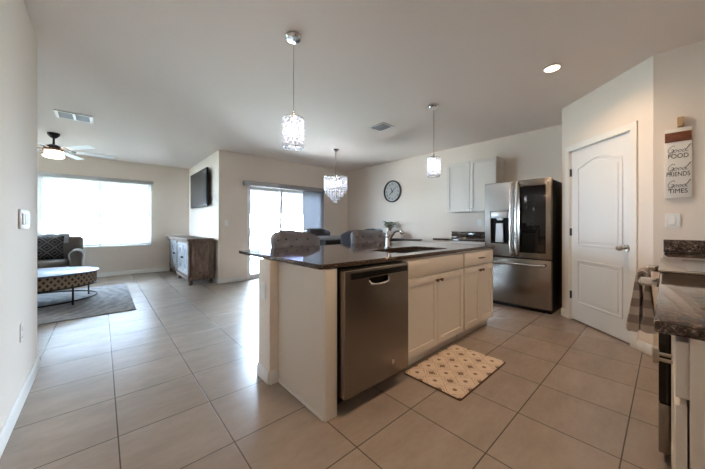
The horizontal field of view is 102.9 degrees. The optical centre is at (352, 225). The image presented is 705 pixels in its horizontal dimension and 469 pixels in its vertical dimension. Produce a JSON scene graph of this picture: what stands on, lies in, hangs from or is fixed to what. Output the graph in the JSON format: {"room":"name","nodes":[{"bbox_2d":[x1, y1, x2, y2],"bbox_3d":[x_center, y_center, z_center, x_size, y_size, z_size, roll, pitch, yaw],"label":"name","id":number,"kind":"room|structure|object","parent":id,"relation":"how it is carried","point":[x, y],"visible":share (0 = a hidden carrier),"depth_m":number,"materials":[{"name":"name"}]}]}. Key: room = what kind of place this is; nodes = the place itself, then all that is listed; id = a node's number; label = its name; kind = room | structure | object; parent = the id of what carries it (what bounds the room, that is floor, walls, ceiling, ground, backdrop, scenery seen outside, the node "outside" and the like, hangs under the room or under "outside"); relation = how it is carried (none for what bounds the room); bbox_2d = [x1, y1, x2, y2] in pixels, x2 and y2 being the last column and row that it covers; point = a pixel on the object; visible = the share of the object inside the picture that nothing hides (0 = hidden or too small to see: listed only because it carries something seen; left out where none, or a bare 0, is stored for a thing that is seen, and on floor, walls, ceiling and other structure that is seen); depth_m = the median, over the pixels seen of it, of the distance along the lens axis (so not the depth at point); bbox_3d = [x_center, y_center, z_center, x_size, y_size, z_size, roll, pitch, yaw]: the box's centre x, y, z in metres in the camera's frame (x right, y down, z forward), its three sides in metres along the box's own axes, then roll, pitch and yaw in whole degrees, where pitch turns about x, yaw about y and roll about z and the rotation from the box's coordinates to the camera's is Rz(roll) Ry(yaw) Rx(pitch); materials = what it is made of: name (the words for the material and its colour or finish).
{"room":"kitchen","nodes":[
{"label":"kitchen","id":0,"kind":"room"},
{"bbox_2d":[0,0,36,430],"bbox_3d":[-1.198,-0.170,0.641,0.166,2.620,4.153,0,0,-42],"label":"wall","id":1,"kind":"structure","parent":0,"point":[18,40],"depth_m":1.70,"materials":[{"name":"beige paint"}]},
{"bbox_2d":[0,356,39,457],"bbox_3d":[-1.242,1.094,0.713,0.164,0.092,4.017,0,0,-42],"label":"baseboard","id":2,"kind":"structure","parent":1,"relation":"attached to","point":[10,422],"depth_m":1.66,"materials":[{"name":"white paint"}]},
{"bbox_2d":[20,322,22,342],"bbox_3d":[-2.107,0.680,1.792,0.008,0.116,0.072,0,0,-42],"label":"wall outlet","id":3,"kind":"object","parent":1,"relation":"attached to","point":[21,324],"visible":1,"depth_m":1.77,"materials":[{"name":"white plastic"}]},
{"bbox_2d":[18,209,29,228],"bbox_3d":[-2.078,-0.039,1.767,0.019,0.116,0.337,0,0,-42],"label":"light switch","id":4,"kind":"object","parent":1,"relation":"attached to","point":[23,215],"visible":1,"depth_m":1.75,"materials":[{"name":"white plastic"}]},
{"bbox_2d":[37,151,188,272],"bbox_3d":[-6.464,-0.170,5.523,6.010,2.620,0.150,0,0,-42],"label":"wall","id":5,"kind":"structure","parent":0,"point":[170,189],"depth_m":6.75,"materials":[{"name":"beige paint"}]},
{"bbox_2d":[37,172,153,245],"bbox_3d":[-5.547,-0.310,6.181,1.915,1.500,0.081,0,0,-42],"label":"window blind","id":6,"kind":"object","parent":5,"relation":"attached to","point":[40,174],"visible":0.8,"depth_m":6.17,"materials":[{"name":"grey plastic"}]},
{"bbox_2d":[38,176,153,247],"bbox_3d":[-5.612,-0.258,6.250,1.950,1.485,0.160,0,0,-42],"label":"window","id":7,"kind":"structure","parent":5,"relation":"attached to","point":[39,178],"depth_m":6.25,"materials":[{"name":"white plastic"}]},
{"bbox_2d":[97,267,169,276],"bbox_3d":[-6.466,1.094,5.412,5.860,0.092,0.014,0,0,-42],"label":"baseboard","id":8,"kind":"structure","parent":5,"relation":"attached to","point":[116,273],"depth_m":6.58,"materials":[{"name":"white paint"}]},
{"bbox_2d":[189,150,226,278],"bbox_3d":[-3.396,-0.170,6.486,0.150,2.620,2.500,0,0,-42],"label":"wall","id":9,"kind":"structure","parent":0,"point":[208,221],"depth_m":5.66,"materials":[{"name":"beige paint"}]},
{"bbox_2d":[190,167,208,208],"bbox_3d":[-3.426,-0.805,6.325,0.106,0.794,1.400,0,0,-42],"label":"television","id":10,"kind":"object","parent":9,"relation":"attached to","point":[199,181],"visible":1,"depth_m":6.17,"materials":[{"name":"black plastic"}]},
{"bbox_2d":[227,151,346,279],"bbox_3d":[-1.319,-0.170,6.764,3.320,2.620,0.150,0,0,-42],"label":"wall","id":11,"kind":"structure","parent":0,"point":[240,167],"depth_m":5.97,"materials":[{"name":"beige paint"}]},
{"bbox_2d":[219,276,244,283],"bbox_3d":[-2.429,1.094,5.664,0.500,0.092,0.014,0,0,-42],"label":"baseboard","id":12,"kind":"structure","parent":11,"relation":"attached to","point":[240,278],"depth_m":5.66,"materials":[{"name":"white paint"}]},
{"bbox_2d":[247,186,302,279],"bbox_3d":[-1.558,0.140,6.544,1.850,2.000,0.100,0,0,-42],"label":"door","id":13,"kind":"structure","parent":11,"relation":"in","point":[254,275],"depth_m":6.04,"materials":[{"name":"white plastic"}]},
{"bbox_2d":[243,180,326,231],"bbox_3d":[-1.456,0.092,6.467,2.080,2.035,0.108,0,0,-42],"label":"vertical blind","id":14,"kind":"object","parent":11,"relation":"attached to","point":[313,198],"visible":0.51,"depth_m":6.80,"materials":[{"name":"grey"}]},
{"bbox_2d":[259,252,395,370],"bbox_3d":[0.238,0.699,2.887,2.400,0.883,0.190,0,0,-42],"label":"wall","id":15,"kind":"structure","parent":0,"point":[268,269],"depth_m":2.05,"materials":[{"name":"beige paint"}]},
{"bbox_2d":[261,282,265,298],"bbox_3d":[-0.664,0.485,2.088,0.008,0.116,0.072,0,0,-42],"label":"wall outlet","id":16,"kind":"object","parent":15,"relation":"attached to","point":[263,285],"visible":1,"depth_m":2.08,"materials":[{"name":"white plastic"}]},
{"bbox_2d":[257,362,278,384],"bbox_3d":[0.233,1.094,2.882,2.414,0.092,0.218,0,0,-42],"label":"baseboard","id":17,"kind":"structure","parent":15,"relation":"attached to","point":[269,377],"depth_m":2.04,"materials":[{"name":"white paint"}]},
{"bbox_2d":[0,270,671,468],"bbox_3d":[-2.228,1.200,3.172,9.500,0.120,9.300,0,0,-42],"label":"floor","id":18,"kind":"structure","parent":0,"point":[172,381],"depth_m":1.78,"materials":[{"name":"tile"}]},
{"bbox_2d":[37,236,84,267],"bbox_3d":[-5.712,0.680,5.176,1.120,0.920,0.990,0,0,-42],"label":"sofa","id":19,"kind":"object","parent":18,"relation":"on","point":[73,251],"visible":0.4,"depth_m":5.17,"materials":[{"name":"grey fabric"}]},
{"bbox_2d":[37,236,63,259],"bbox_3d":[-5.687,0.415,5.111,0.620,0.430,0.191,0,0,-42],"label":"throw pillow","id":20,"kind":"object","parent":19,"relation":"on","point":[51,247],"visible":0.54,"depth_m":5.15,"materials":[{"name":"black fabric"}]},
{"bbox_2d":[37,258,68,267],"bbox_3d":[-5.616,0.725,5.061,0.680,0.170,0.690,0,0,-42],"label":"seat cushion","id":21,"kind":"object","parent":19,"relation":"on","point":[47,263],"depth_m":4.98,"materials":[{"name":"grey fabric"}]},
{"bbox_2d":[37,233,69,242],"bbox_3d":[-5.918,0.244,5.398,0.684,0.203,0.437,0,0,-42],"label":"throw blanket","id":22,"kind":"object","parent":19,"relation":"on","point":[66,235],"visible":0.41,"depth_m":5.40,"materials":[{"name":"grey fabric"}]},
{"bbox_2d":[37,284,135,324],"bbox_3d":[-4.817,1.133,3.595,3.100,0.011,2.220,0,0,-42],"label":"area rug","id":23,"kind":"object","parent":18,"relation":"on","point":[110,299],"visible":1,"depth_m":4.06,"materials":[{"name":"grey carpet"}]},
{"bbox_2d":[37,266,98,307],"bbox_3d":[-4.575,0.903,3.999,1.446,0.450,1.170,0,0,-42],"label":"coffee table","id":24,"kind":"object","parent":23,"relation":"on","point":[54,279],"visible":0.72,"depth_m":3.99,"materials":[{"name":"white"}]},
{"bbox_2d":[166,235,214,285],"bbox_3d":[-3.659,0.698,6.243,0.485,0.885,2.258,0,0,-42],"label":"sideboard","id":25,"kind":"object","parent":18,"relation":"on","point":[191,257],"visible":1,"depth_m":5.49,"materials":[{"name":"brown wood"}]},
{"bbox_2d":[270,231,319,247],"bbox_3d":[-0.594,0.606,3.108,0.528,1.071,0.657,0,0,40],"label":"bar stool","id":26,"kind":"object","parent":18,"relation":"on","point":[284,239],"visible":0.38,"depth_m":3.28,"materials":[{"name":"grey fabric"}]},
{"bbox_2d":[278,261,336,421],"bbox_3d":[-0.322,0.699,1.868,0.094,0.883,0.584,0,0,-42],"label":"island end panel","id":27,"kind":"object","parent":18,"relation":"on","point":[307,297],"visible":0.88,"depth_m":1.74,"materials":[{"name":"beige paint"}]},
{"bbox_2d":[305,228,329,235],"bbox_3d":[-0.751,0.606,6.278,0.657,1.071,0.528,0,0,-42],"label":"dining chair","id":28,"kind":"object","parent":18,"relation":"on","point":[316,231],"visible":0.32,"depth_m":6.47,"materials":[{"name":"grey fabric"}]},
{"bbox_2d":[317,235,340,245],"bbox_3d":[-0.342,0.684,5.459,1.520,0.912,1.440,0,0,-42],"label":"dining table","id":29,"kind":"object","parent":18,"relation":"on","point":[324,240],"visible":0.13,"depth_m":4.63,"materials":[{"name":"black wood"}]},
{"bbox_2d":[340,230,354,243],"bbox_3d":[0.043,0.606,4.697,0.657,1.071,0.528,0,0,-42],"label":"dining chair","id":30,"kind":"object","parent":18,"relation":"on","point":[345,237],"visible":0.15,"depth_m":4.43,"materials":[{"name":"grey fabric"}]},
{"bbox_2d":[351,230,385,243],"bbox_3d":[0.277,0.606,3.885,0.657,1.071,0.528,0,0,-34],"label":"bar stool","id":31,"kind":"object","parent":18,"relation":"on","point":[357,236],"visible":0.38,"depth_m":4.06,"materials":[{"name":"grey fabric"}]},
{"bbox_2d":[337,261,407,403],"bbox_3d":[-0.017,0.705,2.082,0.623,0.870,0.650,0,0,-42],"label":"dishwasher","id":32,"kind":"object","parent":18,"relation":"on","point":[372,299],"visible":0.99,"depth_m":1.80,"materials":[{"name":"grey metal"}]},
{"bbox_2d":[391,238,421,240],"bbox_3d":[0.783,0.715,6.369,0.370,0.850,1.620,0,0,-42],"label":"console table","id":33,"kind":"object","parent":18,"relation":"on","point":[392,239],"visible":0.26,"depth_m":5.83,"materials":[{"name":"black wood"}]},
{"bbox_2d":[382,221,396,234],"bbox_3d":[0.832,0.094,6.331,0.389,0.391,0.327,0,0,-12],"label":"potted plant","id":34,"kind":"object","parent":33,"relation":"on","point":[390,224],"visible":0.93,"depth_m":6.28,"materials":[{"name":"green plant"}]},
{"bbox_2d":[396,252,462,365],"bbox_3d":[0.556,0.699,2.632,0.935,0.883,0.603,0,0,-42],"label":"base cabinet","id":35,"kind":"object","parent":18,"relation":"on","point":[435,283],"visible":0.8,"depth_m":2.39,"materials":[{"name":"beige paint"}]},
{"bbox_2d":[404,344,504,400],"bbox_3d":[0.831,1.133,2.246,0.770,0.012,0.465,0,0,-42],"label":"kitchen mat","id":36,"kind":"object","parent":18,"relation":"on","point":[455,371],"visible":1,"depth_m":2.18,"materials":[{"name":"brown fabric"}]},
{"bbox_2d":[435,240,484,244],"bbox_3d":[1.980,0.699,4.830,0.643,0.883,0.910,0,0,-42],"label":"base cabinet","id":37,"kind":"object","parent":18,"relation":"on","point":[442,241],"visible":0.03,"depth_m":4.62,"materials":[{"name":"beige paint"}]},
{"bbox_2d":[433,237,484,241],"bbox_3d":[1.981,0.241,4.845,0.648,0.030,0.950,0,0,-42],"label":"countertop","id":38,"kind":"structure","parent":37,"relation":"on","point":[445,238],"depth_m":4.75,"materials":[{"name":"stone"}]},
{"bbox_2d":[456,248,492,338],"bbox_3d":[1.170,0.699,3.175,0.685,0.883,0.611,0,0,-42],"label":"base cabinet","id":39,"kind":"object","parent":18,"relation":"on","point":[477,267],"visible":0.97,"depth_m":2.94,"materials":[{"name":"beige paint"}]},
{"bbox_2d":[239,241,494,269],"bbox_3d":[0.298,0.241,2.887,2.430,0.030,1.290,0,0,-42],"label":"countertop","id":40,"kind":"structure","parent":39,"relation":"on","point":[323,257],"depth_m":2.34,"materials":[{"name":"stone"}]},
{"bbox_2d":[384,229,403,247],"bbox_3d":[0.417,0.130,2.785,0.207,0.191,0.068,0,0,26],"label":"kitchen faucet","id":41,"kind":"object","parent":40,"relation":"on","point":[388,236],"visible":0.98,"depth_m":2.79,"materials":[{"name":"silver metal"}]},
{"bbox_2d":[386,249,428,252],"bbox_3d":[0.537,0.368,2.664,0.780,0.224,0.430,0,0,-42],"label":"sink","id":42,"kind":"object","parent":40,"relation":"in","point":[408,250],"visible":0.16,"depth_m":2.97,"materials":[{"name":"grey metal"}]},
{"bbox_2d":[485,177,561,314],"bbox_3d":[2.487,0.263,4.079,0.837,1.755,0.831,0,0,-42],"label":"refrigerator","id":43,"kind":"object","parent":18,"relation":"on","point":[523,218],"visible":0.87,"depth_m":3.78,"materials":[{"name":"grey metal"}]},
{"bbox_2d":[638,258,704,455],"bbox_3d":[1.935,0.665,1.368,0.762,0.910,0.744,0,0,-42],"label":"oven range","id":44,"kind":"object","parent":18,"relation":"on","point":[688,267],"visible":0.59,"depth_m":1.33,"materials":[{"name":"silver metal"}]},
{"bbox_2d":[626,267,656,333],"bbox_3d":[1.648,0.415,1.600,0.240,0.335,0.122,0,0,-42],"label":"kitchen towel","id":45,"kind":"object","parent":44,"relation":"hanging from","point":[641,313],"visible":0.89,"depth_m":1.53,"materials":[{"name":"beige fabric"}]},
{"bbox_2d":[658,258,704,276],"bbox_3d":[1.960,0.226,1.341,0.762,0.028,0.670,0,0,-42],"label":"cooktop","id":46,"kind":"object","parent":44,"relation":"in","point":[688,267],"depth_m":1.41,"materials":[{"name":"silver metal"}]},
{"bbox_2d":[653,335,704,468],"bbox_3d":[1.308,0.699,0.761,0.970,0.883,0.674,0,0,-42],"label":"base cabinet","id":47,"kind":"object","parent":18,"relation":"on","point":[687,355],"visible":0.79,"depth_m":0.66,"materials":[{"name":"beige paint"}]},
{"bbox_2d":[654,273,704,340],"bbox_3d":[1.311,0.241,0.752,0.986,0.030,0.667,0,0,-42],"label":"countertop","id":48,"kind":"structure","parent":47,"relation":"on","point":[680,303],"depth_m":0.78,"materials":[{"name":"stone"}]},
{"bbox_3d":[2.562,0.698,1.878,0.841,0.883,0.670,0,0,-42],"label":"base cabinet","id":49,"kind":"object","parent":18,"relation":"on","visible":0},
{"bbox_2d":[663,252,704,259],"bbox_3d":[2.567,0.241,1.873,0.848,0.030,0.667,0,0,-42],"label":"countertop","id":50,"kind":"structure","parent":49,"relation":"on","point":[693,256],"depth_m":2.11,"materials":[{"name":"stone"}]},
{"bbox_2d":[23,0,704,170],"bbox_3d":[-2.228,-1.540,3.172,9.500,0.120,9.300,0,0,-42],"label":"ceiling","id":51,"kind":"structure","parent":0,"point":[170,83],"depth_m":2.60,"materials":[{"name":"beige paint"}]},
{"bbox_2d":[53,109,92,123],"bbox_3d":[-3.768,-1.472,3.808,0.370,0.015,0.320,0,0,-42],"label":"ceiling vent","id":52,"kind":"object","parent":51,"relation":"in","point":[58,113],"visible":1,"depth_m":3.79,"materials":[{"name":"white plastic"}]},
{"bbox_2d":[37,132,114,159],"bbox_3d":[-4.797,-1.282,4.511,1.508,0.394,1.436,0,0,-42],"label":"ceiling fan","id":53,"kind":"object","parent":51,"relation":"hanging from","point":[54,151],"visible":0.91,"depth_m":4.48,"materials":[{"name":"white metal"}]},
{"bbox_2d":[282,31,304,150],"bbox_3d":[-0.461,-1.042,2.196,0.174,0.874,0.174,0,0,2],"label":"pendant light","id":54,"kind":"object","parent":51,"relation":"hanging from","point":[293,37],"visible":1,"depth_m":2.16,"materials":[{"name":"glass"}]},
{"bbox_2d":[282,115,304,149],"bbox_3d":[-0.461,-0.720,2.196,0.173,0.228,0.173,0,0,3],"label":"shade","id":55,"kind":"object","parent":54,"relation":"hanging from","point":[293,130],"depth_m":2.15,"materials":[{"name":"white glass"}]},
{"bbox_2d":[323,148,346,202],"bbox_3d":[-0.328,-0.951,5.444,0.481,1.056,0.481,0,0,-42],"label":"chandelier","id":56,"kind":"object","parent":51,"relation":"hanging from","point":[343,181],"visible":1,"depth_m":5.36,"materials":[{"name":"glass"}]},
{"bbox_2d":[369,122,394,131],"bbox_3d":[0.434,-1.473,4.214,0.260,0.012,0.290,0,0,-42],"label":"ceiling vent","id":57,"kind":"object","parent":51,"relation":"in","point":[382,126],"visible":1,"depth_m":4.21,"materials":[{"name":"white plastic"}]},
{"bbox_2d":[426,103,440,176],"bbox_3d":[1.004,-1.042,3.470,0.174,0.874,0.174,0,0,2],"label":"pendant light","id":58,"kind":"object","parent":51,"relation":"hanging from","point":[434,106],"visible":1,"depth_m":3.43,"materials":[{"name":"clear glass"}]},
{"bbox_2d":[426,157,440,176],"bbox_3d":[1.004,-0.720,3.470,0.173,0.228,0.173,0,0,3],"label":"lampshade","id":59,"kind":"object","parent":58,"relation":"hanging from","point":[434,164],"depth_m":3.43,"materials":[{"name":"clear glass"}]},
{"bbox_2d":[542,63,561,72],"bbox_3d":[1.877,-1.474,2.643,0.156,0.009,0.156,0,0,-42],"label":"recessed light","id":60,"kind":"object","parent":51,"relation":"in","point":[553,67],"visible":1,"depth_m":2.64,"materials":[{"name":"white paint"}]},
{"bbox_2d":[347,124,561,241],"bbox_3d":[1.604,-0.170,5.870,0.150,2.620,5.078,0,0,-42],"label":"wall","id":61,"kind":"structure","parent":0,"point":[420,210],"depth_m":5.75,"materials":[{"name":"beige paint"}]},
{"bbox_2d":[384,181,400,201],"bbox_3d":[0.917,-0.785,6.495,0.040,0.500,0.500,0,0,-42],"label":"wall clock","id":62,"kind":"object","parent":61,"relation":"attached to","point":[392,189],"visible":1,"depth_m":6.50,"materials":[{"name":"grey plastic"}]},
{"bbox_2d":[451,231,484,237],"bbox_3d":[2.216,0.170,5.051,0.022,0.110,0.945,0,0,-42],"label":"backsplash","id":63,"kind":"structure","parent":61,"relation":"attached to","point":[453,233],"depth_m":5.14,"materials":[{"name":"stone"}]},
{"bbox_2d":[447,156,503,212],"bbox_3d":[2.117,-0.672,4.912,0.357,0.875,0.870,0,0,-42],"label":"upper cabinet","id":64,"kind":"object","parent":61,"relation":"attached to","point":[466,181],"visible":0.9,"depth_m":4.79,"materials":[{"name":"beige paint"}]},
{"bbox_2d":[477,219,481,225],"bbox_3d":[2.264,-0.050,5.010,0.008,0.116,0.072,0,0,-42],"label":"wall outlet","id":65,"kind":"object","parent":61,"relation":"attached to","point":[479,221],"visible":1,"depth_m":5.01,"materials":[{"name":"white plastic"}]},
{"bbox_2d":[562,56,652,344],"bbox_3d":[2.700,-0.170,3.009,0.115,2.620,1.124,0,0,2],"label":"wall","id":66,"kind":"structure","parent":0,"point":[627,98],"depth_m":2.66,"materials":[{"name":"beige paint"}]},
{"bbox_2d":[561,308,564,316],"bbox_3d":[2.655,1.094,3.536,0.014,0.092,0.074,0,0,2],"label":"baseboard","id":67,"kind":"structure","parent":66,"relation":"attached to","point":[562,309],"depth_m":3.54,"materials":[{"name":"white paint"}]},
{"bbox_2d":[570,132,629,342],"bbox_3d":[2.628,0.116,3.048,0.132,2.024,0.788,0,0,2],"label":"door","id":68,"kind":"structure","parent":66,"relation":"in","point":[600,172],"depth_m":2.99,"materials":[{"name":"white paint"}]},
{"bbox_2d":[565,121,637,348],"bbox_3d":[2.691,0.087,3.040,0.126,2.105,0.915,0,0,2],"label":"trim","id":69,"kind":"structure","parent":66,"relation":"attached to","point":[632,127],"depth_m":2.75,"materials":[{"name":"white paint"}]},
{"bbox_2d":[636,339,652,355],"bbox_3d":[2.617,1.094,2.517,0.014,0.092,0.135,0,0,2],"label":"baseboard","id":70,"kind":"structure","parent":66,"relation":"attached to","point":[642,346],"depth_m":2.51,"materials":[{"name":"white paint"}]},
{"bbox_2d":[653,40,704,346],"bbox_3d":[2.910,-0.170,2.217,0.120,2.620,0.732,0,0,-42],"label":"wall","id":71,"kind":"structure","parent":0,"point":[678,73],"depth_m":2.35,"materials":[{"name":"beige paint"}]},
{"bbox_2d":[665,213,680,227],"bbox_3d":[2.691,-0.040,2.362,0.012,0.120,0.086,0,0,-42],"label":"light switch","id":72,"kind":"object","parent":71,"relation":"attached to","point":[673,220],"visible":1,"depth_m":2.36,"materials":[{"name":"white plastic"}]},
{"bbox_2d":[665,126,691,197],"bbox_3d":[2.705,-0.518,2.335,0.024,0.573,0.146,0,0,-42],"label":"wall sign","id":73,"kind":"object","parent":71,"relation":"attached to","point":[678,142],"visible":1,"depth_m":2.33,"materials":[{"name":"white wood"}]},
{"bbox_2d":[677,116,683,127],"bbox_3d":[2.708,-0.855,2.318,0.043,0.080,0.037,0,0,-42],"label":"hook","id":74,"kind":"object","parent":71,"relation":"attached to","point":[680,120],"visible":1,"depth_m":2.31,"materials":[{"name":"beige wood"}]},
{"bbox_2d":[663,239,704,253],"bbox_3d":[2.874,0.173,2.147,0.022,0.106,0.667,0,0,-42],"label":"backsplash","id":75,"kind":"structure","parent":71,"relation":"attached to","point":[678,246],"depth_m":2.30,"materials":[{"name":"brown stone"}]},
{"label":"outside","id":76,"kind":"structure","parent":0,"visible":0},
{"bbox_2d":[250,246,270,260],"bbox_3d":[-9.587,1.350,18.251,70.000,0.180,80.000,0,0,-42],"label":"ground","id":77,"kind":"structure","parent":76,"point":[252,258],"depth_m":15.01,"materials":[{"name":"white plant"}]},
{"bbox_2d":[43,179,302,243],"bbox_3d":[-14.569,-2.800,17.825,27.200,8.120,9.400,0,0,-42],"label":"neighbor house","id":78,"kind":"structure","parent":77,"relation":"on","point":[261,202],"depth_m":14.55,"materials":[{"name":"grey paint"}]},
{"bbox_2d":[43,208,302,246],"bbox_3d":[-8.645,0.255,12.389,21.750,2.010,0.150,0,0,-42],"label":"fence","id":79,"kind":"object","parent":77,"relation":"on","point":[262,226],"visible":0.21,"depth_m":11.57,"materials":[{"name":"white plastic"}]},
{"bbox_2d":[250,261,258,273],"bbox_3d":[-1.867,1.214,8.400,4.600,0.088,2.980,0,0,-42],"label":"patio","id":80,"kind":"structure","parent":77,"relation":"on","point":[254,265],"depth_m":7.81,"materials":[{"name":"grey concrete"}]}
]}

